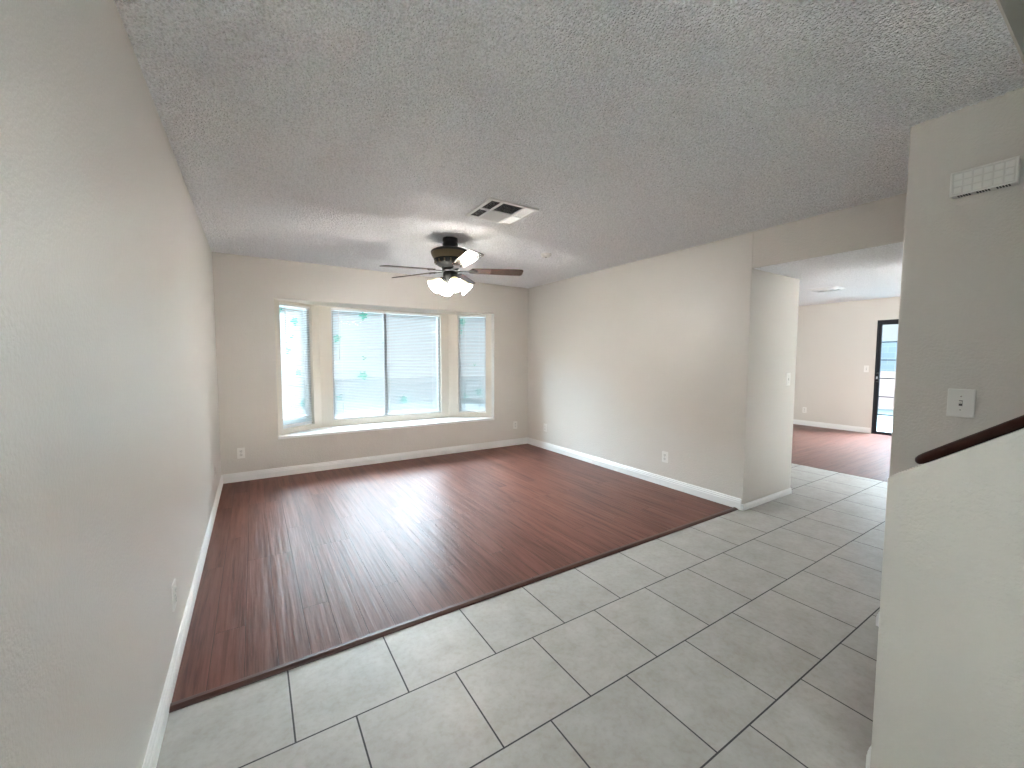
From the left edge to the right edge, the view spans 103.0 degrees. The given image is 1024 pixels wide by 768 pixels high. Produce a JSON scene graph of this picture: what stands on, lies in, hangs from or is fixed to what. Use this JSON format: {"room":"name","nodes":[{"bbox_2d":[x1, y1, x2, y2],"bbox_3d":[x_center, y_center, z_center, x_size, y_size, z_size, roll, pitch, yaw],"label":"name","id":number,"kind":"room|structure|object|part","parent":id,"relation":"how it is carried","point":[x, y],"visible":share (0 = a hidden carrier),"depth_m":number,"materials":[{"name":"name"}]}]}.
{"room":"empty living room","nodes":[
{"label":"empty living room","id":0,"kind":"room"},
{"bbox_2d":[0,0,220,767],"bbox_3d":[-1.375,-1.020,1.391,0.120,4.650,6.868,-2,4,-32],"label":"wall","id":1,"kind":"structure","parent":0,"point":[110,433],"depth_m":0.96,"materials":[{"name":"grey paint"}]},
{"bbox_2d":[172,579,176,611],"bbox_3d":[-1.473,0.921,1.778,0.009,0.116,0.072,-2,4,-32],"label":"power outlet","id":2,"kind":"object","parent":1,"relation":"attached to","point":[174,595],"visible":1,"depth_m":1.76,"materials":[{"name":"white plastic"}]},
{"bbox_2d":[142,475,222,767],"bbox_3d":[-1.324,1.200,1.565,0.014,0.098,6.628,-2,4,-32],"label":"baseboard","id":3,"kind":"structure","parent":1,"relation":"attached to","point":[156,738],"depth_m":1.73,"materials":[{"name":"white paint"}]},
{"bbox_2d":[212,252,528,474],"bbox_3d":[-1.121,-0.208,5.586,4.985,2.510,0.082,-2,4,-32],"label":"wall","id":4,"kind":"structure","parent":0,"point":[245,288],"depth_m":4.78,"materials":[{"name":"grey paint"}]},
{"bbox_2d":[237,448,244,458],"bbox_3d":[-2.949,0.753,4.432,0.072,0.116,0.009,-2,4,-32],"label":"power outlet","id":5,"kind":"object","parent":4,"relation":"attached to","point":[240,451],"visible":1,"depth_m":4.43,"materials":[{"name":"white plastic"}]},
{"bbox_2d":[222,437,527,483],"bbox_3d":[-1.424,0.958,5.411,3.975,0.099,0.014,-2,4,-32],"label":"baseboard","id":6,"kind":"structure","parent":4,"relation":"attached to","point":[291,470],"depth_m":5.10,"materials":[{"name":"white paint"}]},
{"bbox_2d":[513,421,516,428],"bbox_3d":[0.051,0.638,6.332,0.072,0.116,0.009,-2,4,-32],"label":"power outlet","id":7,"kind":"object","parent":4,"relation":"attached to","point":[514,422],"visible":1,"depth_m":6.33,"materials":[{"name":"white plastic"}]},
{"bbox_2d":[274,299,490,435],"bbox_3d":[-1.669,-0.259,5.657,2.960,1.900,0.630,-2,4,-32],"label":"wall","id":8,"kind":"structure","parent":0,"point":[320,335],"depth_m":5.33,"materials":[{"name":"beige paint"}]},
{"bbox_2d":[279,305,311,428],"bbox_3d":[-2.662,-0.217,4.945,0.067,1.470,0.455,1,4,20],"label":"window","id":9,"kind":"structure","parent":8,"relation":"in","point":[279,305],"depth_m":5.11,"materials":[{"name":"white plastic"}]},
{"bbox_2d":[279,303,312,426],"bbox_3d":[-2.611,-0.228,4.925,0.042,1.441,0.439,1,4,20],"label":"window blind","id":10,"kind":"object","parent":9,"relation":"attached to","point":[284,366],"visible":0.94,"depth_m":4.92,"materials":[{"name":"white plastic"}]},
{"bbox_3d":[-2.619,0.485,4.972,0.024,0.012,0.435,1,4,20],"label":"rail","id":11,"kind":"part","parent":10,"relation":"part of","materials":[{"name":"white plastic"}]},
{"bbox_2d":[331,310,439,416],"bbox_3d":[-1.748,-0.282,5.785,1.516,1.470,0.067,-2,4,-32],"label":"window","id":12,"kind":"structure","parent":8,"relation":"in","point":[331,310],"depth_m":5.72,"materials":[{"name":"white plastic"}]},
{"bbox_2d":[331,308,439,419],"bbox_3d":[-1.719,-0.280,5.739,1.500,1.464,0.042,-2,4,-32],"label":"window blind","id":13,"kind":"object","parent":12,"relation":"attached to","point":[384,376],"visible":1,"depth_m":5.70,"materials":[{"name":"white plastic"}]},
{"bbox_3d":[-1.724,0.444,5.790,1.496,0.012,0.024,-2,4,-32],"label":"rail","id":14,"kind":"part","parent":13,"relation":"part of","materials":[{"name":"white plastic"}]},
{"bbox_2d":[278,417,493,439],"bbox_3d":[-1.596,0.557,5.589,2.876,0.030,0.521,-2,4,-32],"label":"window sill","id":15,"kind":"structure","parent":8,"relation":"attached to","point":[331,430],"depth_m":5.40,"materials":[{"name":"white paint"}]},
{"bbox_2d":[458,316,485,408],"bbox_3d":[-0.600,-0.304,6.245,0.428,1.473,0.067,0,4,4],"label":"window","id":16,"kind":"structure","parent":8,"relation":"in","point":[458,316],"depth_m":6.20,"materials":[{"name":"white plastic"}]},
{"bbox_2d":[459,315,485,411],"bbox_3d":[-0.604,-0.301,6.191,0.412,1.467,0.042,0,4,4],"label":"window blind","id":17,"kind":"object","parent":16,"relation":"attached to","point":[478,408],"visible":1,"depth_m":6.20,"materials":[{"name":"white plastic"}]},
{"bbox_2d":[274,298,491,313],"bbox_3d":[-1.593,-1.051,5.491,2.817,0.081,0.516,-2,4,-32],"label":"ceiling","id":18,"kind":"structure","parent":0,"point":[317,303],"depth_m":5.34,"materials":[{"name":"beige paint"}]},
{"bbox_2d":[156,424,891,767],"bbox_3d":[3.056,1.168,3.844,10.050,0.104,7.678,-2,4,-32],"label":"floor","id":19,"kind":"structure","parent":0,"point":[748,638],"depth_m":2.11,"materials":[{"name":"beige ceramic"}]},
{"bbox_2d":[169,578,534,712],"bbox_3d":[-0.593,1.216,2.021,1.709,0.013,0.045,-2,4,-32],"label":"trim","id":20,"kind":"structure","parent":19,"relation":"on","point":[245,681],"depth_m":1.86,"materials":[{"name":"brown wood"}]},
{"bbox_2d":[532,507,737,581],"bbox_3d":[1.075,1.155,3.078,2.238,0.013,0.045,-2,4,-32],"label":"trim","id":21,"kind":"structure","parent":19,"relation":"on","point":[653,537],"depth_m":2.90,"materials":[{"name":"brown wood"}]},
{"bbox_2d":[115,0,1023,305],"bbox_3d":[2.867,-1.395,3.975,10.030,0.138,6.978,-2,4,-32],"label":"ceiling","id":22,"kind":"structure","parent":0,"point":[359,134],"depth_m":1.83,"materials":[{"name":"white paint"}]},
{"bbox_2d":[380,236,522,295],"bbox_3d":[-0.559,-1.074,3.692,1.294,0.502,1.277,-2,4,-32],"label":"ceiling fan","id":23,"kind":"object","parent":22,"relation":"hanging from","point":[450,257],"visible":1,"depth_m":3.65,"materials":[{"name":"black metal"}]},
{"bbox_3d":[-0.868,-0.982,3.436,0.489,0.006,0.132,-11,17,-44],"label":"blade","id":24,"kind":"part","parent":23,"relation":"part of","materials":[{"name":"wood"}]},
{"bbox_3d":[-0.943,-1.050,3.928,0.489,0.006,0.132,1,16,28],"label":"blade","id":25,"kind":"part","parent":23,"relation":"part of","materials":[{"name":"brown wood"}]},
{"bbox_3d":[-0.690,-0.892,3.681,0.140,0.138,0.135,-2,4,-32],"label":"lamp shade","id":26,"kind":"part","parent":23,"relation":"part of","materials":[{"name":"white glass"}]},
{"bbox_3d":[-0.624,-0.903,3.865,0.135,0.138,0.140,-2,4,-32],"label":"lamp shade","id":27,"kind":"part","parent":23,"relation":"part of","materials":[{"name":"white glass"}]},
{"bbox_3d":[-0.506,-0.887,3.614,0.135,0.138,0.140,-2,4,-32],"label":"lamp shade","id":28,"kind":"part","parent":23,"relation":"part of","materials":[{"name":"white glass"}]},
{"bbox_3d":[-0.439,-0.898,3.799,0.140,0.138,0.135,-2,4,-32],"label":"lamp shade","id":29,"kind":"part","parent":23,"relation":"part of","materials":[{"name":"white glass"}]},
{"bbox_3d":[-0.493,-1.059,4.152,0.132,0.006,0.489,-11,1,10],"label":"blade","id":30,"kind":"part","parent":23,"relation":"part of","materials":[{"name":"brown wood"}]},
{"bbox_3d":[-0.374,-1.024,3.348,0.132,0.006,0.489,12,-3,-26],"label":"blade","id":31,"kind":"part","parent":23,"relation":"part of","materials":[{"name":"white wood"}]},
{"bbox_3d":[-0.141,-1.043,3.793,0.489,0.006,0.132,0,-8,-8],"label":"blade","id":32,"kind":"part","parent":23,"relation":"part of","materials":[{"name":"brown wood"}]},
{"bbox_2d":[465,197,538,224],"bbox_3d":[-0.081,-1.274,3.033,0.407,0.012,0.400,-2,4,-32],"label":"ceiling vent","id":33,"kind":"object","parent":22,"relation":"in","point":[492,209],"visible":1,"depth_m":3.02,"materials":[{"name":"white metal"}]},
{"bbox_2d":[540,253,551,257],"bbox_3d":[0.355,-1.340,4.257,0.116,0.037,0.116,-2,4,-32],"label":"smoke detector","id":34,"kind":"object","parent":22,"relation":"attached to","point":[544,255],"visible":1,"depth_m":4.22,"materials":[{"name":"white plastic"}]},
{"bbox_2d":[807,286,844,291],"bbox_3d":[4.862,-1.462,6.308,0.380,0.021,0.380,-2,4,-32],"label":"ceiling vent","id":35,"kind":"object","parent":22,"relation":"in","point":[832,288],"visible":1,"depth_m":6.25,"materials":[{"name":"white metal"}]},
{"bbox_2d":[528,193,905,503],"bbox_3d":[1.863,-0.145,4.707,0.890,2.510,4.602,-2,4,-32],"label":"wall","id":36,"kind":"structure","parent":0,"point":[688,354],"depth_m":4.04,"materials":[{"name":"grey paint"}]},
{"bbox_2d":[528,437,741,509],"bbox_3d":[1.146,0.987,5.059,0.014,0.099,3.364,-2,4,-32],"label":"baseboard","id":37,"kind":"structure","parent":36,"relation":"attached to","point":[714,496],"depth_m":4.48,"materials":[{"name":"white paint"}]},
{"bbox_2d":[662,451,667,462],"bbox_3d":[1.617,0.772,4.308,0.009,0.116,0.072,-2,4,-32],"label":"power outlet","id":38,"kind":"object","parent":36,"relation":"attached to","point":[664,454],"visible":1,"depth_m":4.30,"materials":[{"name":"white plastic"}]},
{"bbox_2d":[742,488,791,510],"bbox_3d":[2.436,1.089,3.869,0.903,0.055,0.011,-2,4,-32],"label":"baseboard","id":39,"kind":"structure","parent":36,"relation":"attached to","point":[785,492],"depth_m":3.85,"materials":[{"name":"white paint"}]},
{"bbox_2d":[786,373,790,385],"bbox_3d":[2.688,-0.047,3.953,0.072,0.124,0.016,-2,4,-32],"label":"light switch","id":40,"kind":"object","parent":36,"relation":"attached to","point":[788,375],"visible":1,"depth_m":3.95,"materials":[{"name":"white plastic"}]},
{"bbox_2d":[754,242,902,278],"bbox_3d":[2.774,-0.980,3.230,0.860,0.014,1.206,-2,4,-32],"label":"ceiling","id":41,"kind":"structure","parent":0,"point":[889,255],"depth_m":3.31,"materials":[{"name":"white paint"}]},
{"bbox_2d":[793,297,899,432],"bbox_3d":[7.219,-0.230,6.473,0.120,2.490,6.200,-2,4,-32],"label":"wall","id":42,"kind":"structure","parent":0,"point":[835,341],"depth_m":7.83,"materials":[{"name":"grey paint"}]},
{"bbox_2d":[793,419,870,432],"bbox_3d":[6.029,0.802,8.287,0.014,0.100,1.978,-2,4,-32],"label":"baseboard","id":43,"kind":"structure","parent":42,"relation":"attached to","point":[799,422],"depth_m":7.93,"materials":[{"name":"white paint"}]},
{"bbox_2d":[864,365,868,371],"bbox_3d":[6.503,-0.279,7.474,0.016,0.124,0.072,-2,4,-32],"label":"light switch","id":44,"kind":"object","parent":42,"relation":"attached to","point":[866,367],"visible":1,"depth_m":7.47,"materials":[{"name":"white plastic"}]},
{"bbox_2d":[871,319,898,435],"bbox_3d":[7.063,-0.074,6.658,0.154,2.055,1.762,-2,4,-32],"label":"door","id":45,"kind":"structure","parent":42,"relation":"in","point":[880,323],"depth_m":7.34,"materials":[{"name":"black metal"}]},
{"bbox_2d":[870,428,1023,767],"bbox_3d":[1.922,0.147,0.179,0.115,2.490,2.627,-2,4,-32],"label":"wall","id":46,"kind":"structure","parent":0,"point":[949,681],"depth_m":1.15,"materials":[{"name":"grey paint"}]},
{"bbox_2d":[866,746,870,767],"bbox_3d":[1.212,1.225,1.362,0.115,0.088,0.010,-2,4,-32],"label":"baseboard","id":47,"kind":"structure","parent":46,"relation":"attached to","point":[868,756],"depth_m":1.33,"materials":[{"name":"white paint"}]},
{"bbox_2d":[915,415,1023,463],"bbox_3d":[1.711,-0.378,0.459,0.060,1.334,1.772,-2,4,-32],"label":"handrail","id":48,"kind":"object","parent":46,"relation":"attached to","point":[1015,424],"visible":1,"depth_m":1.13,"materials":[{"name":"brown wood"}]},
{"bbox_2d":[889,87,1023,476],"bbox_3d":[2.692,-0.968,0.745,0.120,4.650,2.876,-2,4,-32],"label":"wall","id":49,"kind":"structure","parent":0,"point":[961,323],"depth_m":1.80,"materials":[{"name":"grey paint"}]},
{"bbox_2d":[946,389,975,417],"bbox_3d":[1.982,0.085,1.800,0.016,0.124,0.084,-2,4,-32],"label":"light switch","id":50,"kind":"object","parent":49,"relation":"attached to","point":[960,402],"visible":1,"depth_m":1.80,"materials":[{"name":"white plastic"}]},
{"bbox_2d":[949,156,1020,198],"bbox_3d":[1.983,-0.862,1.711,0.052,0.102,0.190,-2,4,-32],"label":"door chime","id":51,"kind":"object","parent":49,"relation":"attached to","point":[1006,172],"visible":1,"depth_m":1.69,"materials":[{"name":"white plastic"}]},
{"bbox_2d":[953,160,1014,193],"bbox_3d":[1.965,-0.861,1.700,0.004,0.081,0.168,-2,4,-32],"label":"grille","id":52,"kind":"object","parent":51,"relation":"attached to","point":[1000,173],"depth_m":1.69,"materials":[{"name":"white plastic"}]},
{"bbox_2d":[995,0,1023,63],"bbox_3d":[1.536,-0.913,-0.199,3.087,4.650,2.757,-2,4,-32],"label":"wall","id":53,"kind":"structure","parent":0,"point":[1012,11],"depth_m":1.36,"materials":[{"name":"grey paint"}]},
{"bbox_3d":[2.752,-0.004,2.480,1.778,2.510,0.120,-2,4,-32],"label":"wall","id":54,"kind":"structure","parent":0,"visible":0},
{"bbox_2d":[876,611,879,626],"bbox_3d":[2.658,1.160,2.573,1.910,0.075,0.012,-2,4,-32],"label":"baseboard","id":55,"kind":"structure","parent":54,"relation":"attached to","point":[877,616],"depth_m":2.06,"materials":[{"name":"white paint"}]},
{"label":"outside","id":56,"kind":"structure","parent":0,"visible":0},
{"bbox_2d":[282,378,892,432],"bbox_3d":[6.826,1.146,7.379,70.000,0.230,55.000,-2,4,-32],"label":"ground","id":57,"kind":"structure","parent":56,"point":[884,423],"depth_m":14.27,"materials":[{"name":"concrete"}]},
{"bbox_2d":[878,371,895,409],"bbox_3d":[11.922,0.254,11.155,0.360,1.130,10.000,-2,4,-32],"label":"wall","id":58,"kind":"structure","parent":57,"relation":"on","point":[887,386],"depth_m":12.10,"materials":[{"name":"white paint"}]},
{"bbox_2d":[880,341,896,370],"bbox_3d":[13.710,-0.384,13.437,0.260,2.130,20.000,-2,4,-32],"label":"wall","id":59,"kind":"structure","parent":57,"relation":"on","point":[889,349],"depth_m":14.17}
]}

